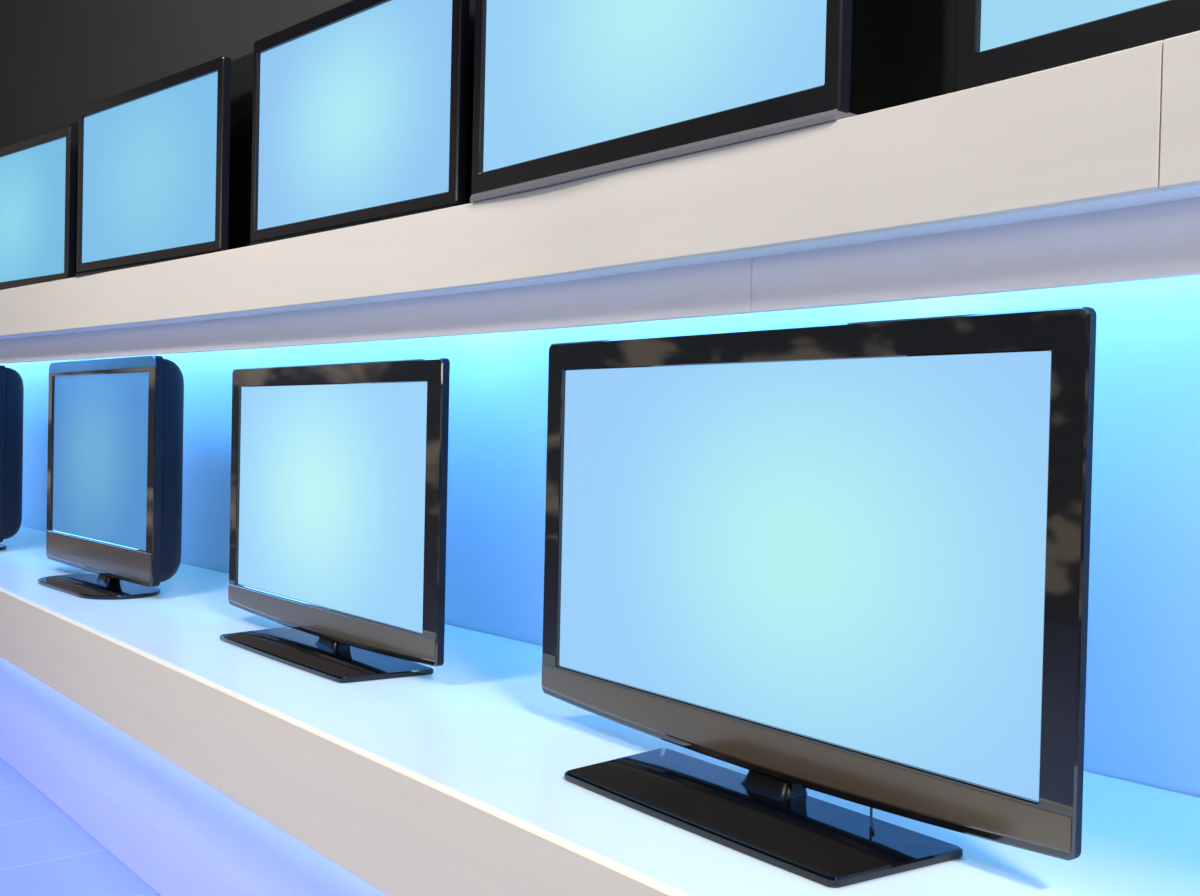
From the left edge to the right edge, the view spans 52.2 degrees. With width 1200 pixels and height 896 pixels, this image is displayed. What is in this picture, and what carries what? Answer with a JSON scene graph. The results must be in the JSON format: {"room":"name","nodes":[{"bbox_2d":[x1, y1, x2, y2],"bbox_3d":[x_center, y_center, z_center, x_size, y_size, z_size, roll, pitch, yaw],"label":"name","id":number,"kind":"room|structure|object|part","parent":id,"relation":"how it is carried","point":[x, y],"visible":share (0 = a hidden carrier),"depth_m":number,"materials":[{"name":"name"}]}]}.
{"room":"electronics store","nodes":[
{"label":"electronics store","id":0,"kind":"room"},
{"bbox_2d":[0,757,160,895],"bbox_3d":[-3.122,1.350,1.944,8.000,0.100,19.000,0,1,-42],"label":"floor","id":1,"kind":"structure","parent":0,"point":[44,851],"depth_m":3.91,"materials":[{"name":"tile"}]},
{"bbox_2d":[0,526,1199,895],"bbox_3d":[-2.750,0.865,5.511,1.153,0.770,14.589,0,1,-42],"label":"shelf","id":2,"kind":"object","parent":1,"relation":"on","point":[205,764],"depth_m":2.66,"materials":[{"name":"beige laminate"}]},
{"bbox_2d":[0,365,23,549],"bbox_3d":[-3.135,0.036,5.960,0.304,0.857,1.085,0,1,-44],"label":"television","id":3,"kind":"object","parent":2,"relation":"on","point":[11,382],"visible":1,"depth_m":5.63,"materials":[{"name":"black plastic"}]},
{"bbox_2d":[38,356,183,599],"bbox_3d":[-1.915,0.090,4.609,0.304,0.847,1.085,0,1,-42],"label":"television","id":4,"kind":"object","parent":2,"relation":"on","point":[115,463],"visible":1,"depth_m":4.48,"materials":[{"name":"black plastic"}]},
{"bbox_3d":[-1.839,0.066,4.677,0.100,0.786,1.073,0,1,-42],"label":"casing","id":5,"kind":"part","parent":4,"relation":"part of","materials":[{"name":"black plastic"}]},
{"bbox_3d":[-2.439,0.896,5.013,0.020,0.739,12.444,0,1,-39],"label":"kick panel","id":6,"kind":"part","parent":2,"relation":"part of","materials":[{"name":"blue laminate"}]},
{"bbox_2d":[220,358,449,682],"bbox_3d":[-0.804,0.163,3.363,0.254,0.789,1.213,0,1,-40],"label":"television","id":7,"kind":"object","parent":2,"relation":"on","point":[339,472],"visible":1,"depth_m":3.28,"materials":[{"name":"black plastic"}]},
{"bbox_2d":[541,306,1096,887],"bbox_3d":[0.208,0.197,2.090,0.309,0.808,1.246,1,1,-38],"label":"television","id":8,"kind":"object","parent":2,"relation":"on","point":[850,562],"visible":1,"depth_m":1.97,"materials":[{"name":"black plastic"}]},
{"bbox_2d":[0,0,1199,797],"bbox_3d":[-1.836,-1.230,5.459,0.100,5.000,18.162,0,1,-42],"label":"wall","id":9,"kind":"structure","parent":0,"point":[1142,705],"depth_m":3.58,"materials":[{"name":"paint"}]},
{"bbox_2d":[0,31,1199,363],"bbox_3d":[-2.706,-0.478,5.452,1.182,0.260,13.770,0,1,-42],"label":"display shelf","id":10,"kind":"object","parent":9,"relation":"attached to","point":[1084,172],"visible":1,"depth_m":1.96,"materials":[{"name":"beige laminate"}]},
{"bbox_2d":[0,125,76,289],"bbox_3d":[-2.165,-0.858,4.576,0.900,0.552,0.059,2,1,42],"label":"television","id":11,"kind":"object","parent":10,"relation":"on","point":[38,173],"visible":0.88,"depth_m":4.44,"materials":[{"name":"black plastic"}]},
{"bbox_2d":[75,56,230,276],"bbox_3d":[-1.370,-0.828,3.739,0.908,0.553,0.059,2,1,43],"label":"television","id":12,"kind":"object","parent":10,"relation":"on","point":[154,157],"visible":1,"depth_m":3.69,"materials":[{"name":"black plastic"}]},
{"bbox_3d":[-1.377,-0.558,3.742,0.900,0.014,0.054,2,1,43],"label":"foot rail","id":13,"kind":"part","parent":12,"relation":"part of","materials":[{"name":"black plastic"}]},
{"bbox_2d":[249,0,469,245],"bbox_3d":[-0.594,-0.793,2.948,0.059,0.543,0.892,0,1,-44],"label":"television","id":14,"kind":"object","parent":10,"relation":"on","point":[360,106],"visible":0.98,"depth_m":2.89,"materials":[{"name":"black plastic"}]},
{"bbox_3d":[-0.602,-0.528,2.950,0.054,0.014,0.884,0,1,-44],"label":"foot rail","id":15,"kind":"part","parent":14,"relation":"part of","materials":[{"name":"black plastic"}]},
{"bbox_2d":[59,0,956,273],"bbox_3d":[-2.205,-0.884,4.623,0.307,0.600,10.979,0,1,-43],"label":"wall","id":16,"kind":"structure","parent":10,"relation":"on","point":[903,51],"depth_m":1.93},
{"bbox_2d":[470,0,856,202],"bbox_3d":[0.067,-0.801,2.176,0.060,0.614,0.962,0,1,-40],"label":"television","id":17,"kind":"object","parent":10,"relation":"on","point":[564,91],"visible":1,"depth_m":2.15,"materials":[{"name":"black plastic"}]},
{"bbox_3d":[0.059,-0.502,2.179,0.054,0.016,0.954,0,1,-40],"label":"foot rail","id":18,"kind":"part","parent":17,"relation":"part of","materials":[{"name":"silver metal"}]},
{"bbox_2d":[955,0,1199,91],"bbox_3d":[0.820,-0.762,1.298,0.059,0.597,1.020,1,1,-37],"label":"television","id":19,"kind":"object","parent":10,"relation":"on","point":[997,40],"visible":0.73,"depth_m":1.58,"materials":[{"name":"black plastic"}]},
{"bbox_3d":[0.985,-0.369,0.931,0.020,0.170,1.170,1,1,-35],"label":"fascia panel","id":20,"kind":"part","parent":10,"relation":"part of","materials":[{"name":"beige laminate"}]}
]}

